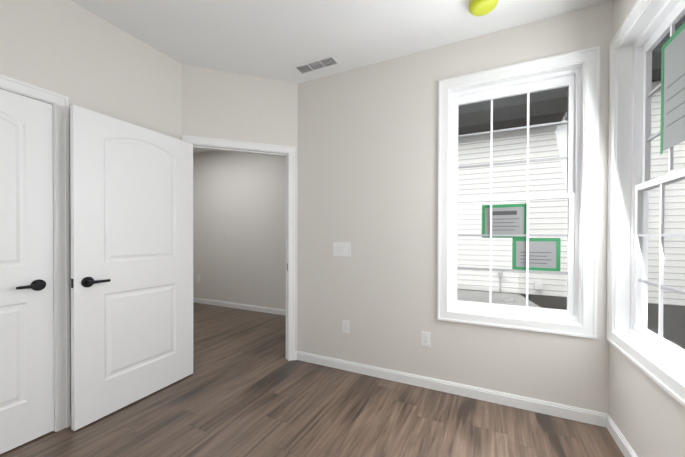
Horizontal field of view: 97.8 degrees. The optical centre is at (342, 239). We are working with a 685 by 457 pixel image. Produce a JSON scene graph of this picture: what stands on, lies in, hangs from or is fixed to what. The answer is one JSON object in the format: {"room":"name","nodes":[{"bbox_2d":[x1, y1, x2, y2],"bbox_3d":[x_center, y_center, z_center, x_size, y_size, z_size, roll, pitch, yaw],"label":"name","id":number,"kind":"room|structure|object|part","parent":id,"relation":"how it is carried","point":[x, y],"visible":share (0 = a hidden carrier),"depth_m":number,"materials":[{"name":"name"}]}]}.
{"room":"empty bedroom","nodes":[
{"label":"empty bedroom","id":0,"kind":"room"},
{"bbox_2d":[0,0,181,411],"bbox_3d":[-2.191,-0.160,1.153,0.130,2.728,3.431,0,1,26],"label":"wall","id":1,"kind":"structure","parent":0,"point":[77,55],"depth_m":2.00,"materials":[{"name":"beige paint"}]},
{"bbox_2d":[0,89,53,453],"bbox_3d":[-1.973,0.183,1.511,0.137,2.017,0.769,0,1,26],"label":"closet door","id":2,"kind":"structure","parent":1,"relation":"in","point":[26,294],"depth_m":1.74,"materials":[{"name":"white paint"}]},
{"bbox_2d":[0,74,69,431],"bbox_3d":[-2.003,0.151,1.529,0.147,2.100,0.901,0,1,26],"label":"door frame","id":3,"kind":"structure","parent":1,"relation":"attached to","point":[60,105],"depth_m":1.87,"materials":[{"name":"white wood"}]},
{"bbox_2d":[193,150,285,309],"bbox_3d":[-1.102,-0.187,4.790,4.860,2.728,0.130,0,1,26],"label":"wall","id":4,"kind":"structure","parent":0,"point":[239,228],"depth_m":5.02,"materials":[{"name":"beige paint"}]},
{"bbox_2d":[193,297,285,315],"bbox_3d":[-1.137,1.135,4.737,4.600,0.085,0.013,0,1,26],"label":"baseboard","id":5,"kind":"structure","parent":4,"relation":"attached to","point":[245,307],"depth_m":5.00,"materials":[{"name":"white wood"}]},
{"bbox_2d":[182,64,297,350],"bbox_3d":[-0.950,-0.170,2.850,1.129,2.728,0.130,0,1,-19],"label":"wall","id":6,"kind":"structure","parent":0,"point":[220,104],"depth_m":2.77,"materials":[{"name":"beige paint"}]},
{"bbox_2d":[182,135,294,360],"bbox_3d":[-0.962,0.144,2.849,0.993,2.100,0.164,0,1,-19],"label":"door frame","id":7,"kind":"structure","parent":6,"relation":"attached to","point":[288,152],"depth_m":2.93,"materials":[{"name":"white wood"}]},
{"bbox_2d":[70,105,192,430],"bbox_3d":[-1.500,0.178,2.245,0.137,2.017,0.865,0,1,24],"label":"entry door","id":8,"kind":"structure","parent":7,"relation":"attached to","point":[131,190],"depth_m":2.12,"materials":[{"name":"white paint"}]},
{"bbox_2d":[0,302,623,456],"bbox_3d":[-1.615,1.248,2.049,6.358,0.100,5.530,0,1,26],"label":"floor","id":9,"kind":"structure","parent":0,"point":[246,388],"depth_m":1.99,"materials":[{"name":"brown wood"}]},
{"bbox_2d":[71,0,612,153],"bbox_3d":[-1.605,-1.579,2.026,6.358,0.100,5.530,0,1,26],"label":"ceiling","id":10,"kind":"structure","parent":0,"point":[274,39],"depth_m":2.15,"materials":[{"name":"white paint"}]},
{"bbox_2d":[292,54,340,75],"bbox_3d":[-0.232,-1.526,2.627,0.410,0.008,0.160,0,1,26],"label":"ceiling vent","id":11,"kind":"object","parent":10,"relation":"in","point":[318,64],"visible":1,"depth_m":2.62,"materials":[{"name":"white plastic"}]},
{"bbox_2d":[468,0,497,15],"bbox_3d":[0.886,-1.483,1.884,0.170,0.072,0.170,0,1,26],"label":"smoke detector","id":12,"kind":"object","parent":10,"relation":"attached to","point":[480,7],"visible":1,"depth_m":1.87,"materials":[{"name":"yellow plastic"}]},
{"bbox_2d":[297,1,612,413],"bbox_3d":[0.697,-0.162,2.477,2.586,2.728,0.130,0,1,26],"label":"wall","id":13,"kind":"structure","parent":0,"point":[367,180],"depth_m":2.49,"materials":[{"name":"beige paint"}]},
{"bbox_2d":[333,242,350,256],"bbox_3d":[-0.009,0.093,2.740,0.176,0.130,0.014,0,1,26],"label":"switch plate","id":14,"kind":"object","parent":13,"relation":"attached to","point":[341,248],"visible":1,"depth_m":2.74,"materials":[{"name":"white plastic"}]},
{"bbox_2d":[342,320,348,332],"bbox_3d":[0.031,0.799,2.733,0.072,0.116,0.018,0,1,26],"label":"electrical outlet","id":15,"kind":"object","parent":13,"relation":"attached to","point":[345,326],"visible":1,"depth_m":2.73,"materials":[{"name":"white plastic"}]},
{"bbox_2d":[421,331,429,346],"bbox_3d":[0.676,0.810,2.422,0.072,0.116,0.018,0,1,26],"label":"electrical outlet","id":16,"kind":"object","parent":13,"relation":"attached to","point":[425,338],"visible":1,"depth_m":2.42,"materials":[{"name":"white plastic"}]},
{"bbox_2d":[297,351,608,426],"bbox_3d":[0.628,1.160,2.440,2.402,0.085,0.013,0,1,26],"label":"baseboard","id":17,"kind":"structure","parent":13,"relation":"attached to","point":[557,410],"depth_m":2.28,"materials":[{"name":"white wood"}]},
{"bbox_2d":[437,46,599,338],"bbox_3d":[1.236,-0.301,2.212,0.995,1.887,0.157,0,1,26],"label":"window","id":18,"kind":"structure","parent":13,"relation":"in","point":[577,73],"depth_m":2.15,"materials":[{"name":"white"}]},
{"bbox_3d":[1.260,-0.293,2.262,0.731,1.586,0.032,0,1,26],"label":"glass","id":19,"kind":"part","parent":18,"relation":"part of","materials":[{"name":"clear glass"}]},
{"bbox_2d":[608,0,684,456],"bbox_3d":[0.884,-0.141,0.039,0.130,2.728,4.099,0,1,26],"label":"wall","id":20,"kind":"structure","parent":0,"point":[646,412],"depth_m":1.52,"materials":[{"name":"beige paint"}]},
{"bbox_2d":[606,415,637,456],"bbox_3d":[0.841,1.180,0.134,0.013,0.085,3.956,0,1,26],"label":"baseboard","id":21,"kind":"structure","parent":20,"relation":"attached to","point":[624,446],"depth_m":1.73,"materials":[{"name":"white wood"}]},
{"bbox_2d":[606,0,684,406],"bbox_3d":[1.549,-0.294,1.424,0.157,1.887,0.995,0,1,26],"label":"window","id":22,"kind":"structure","parent":20,"relation":"in","point":[646,28],"depth_m":1.75,"materials":[{"name":"white"}]},
{"bbox_3d":[1.588,-0.293,1.405,0.070,1.729,0.837,0,1,26],"label":"frame","id":23,"kind":"part","parent":22,"relation":"part of","materials":[{"name":"white plastic"}]},
{"bbox_3d":[1.599,-0.285,1.400,0.032,1.586,0.731,0,1,26],"label":"glass","id":24,"kind":"part","parent":22,"relation":"part of","materials":[{"name":"clear glass"}]},
{"bbox_2d":[660,22,684,154],"bbox_3d":[1.601,-0.722,1.426,0.002,0.562,0.302,0,1,26],"label":"paper","id":25,"kind":"object","parent":22,"relation":"attached to","point":[672,130],"visible":1,"depth_m":1.46,"materials":[{"name":"grey paper"}]},
{"label":"outside","id":26,"kind":"structure","parent":0,"visible":0},
{"bbox_2d":[457,290,684,349],"bbox_3d":[1.369,1.348,2.570,32.000,0.312,30.000,0,1,26],"label":"ground","id":27,"kind":"structure","parent":26,"point":[666,322],"depth_m":5.41,"materials":[{"name":"grey"}]},
{"bbox_2d":[457,15,684,305],"bbox_3d":[4.093,-2.797,8.153,22.000,8.427,4.616,0,1,26],"label":"neighbor house","id":28,"kind":"structure","parent":27,"relation":"on","point":[473,184],"depth_m":6.20,"materials":[{"name":"white"}]},
{"bbox_2d":[498,272,542,293],"bbox_3d":[3.758,1.025,6.342,0.820,0.610,0.116,0,1,26],"label":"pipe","id":29,"kind":"object","parent":28,"relation":"attached to","point":[538,285],"depth_m":6.22,"materials":[{"name":"white plastic"}]}
]}

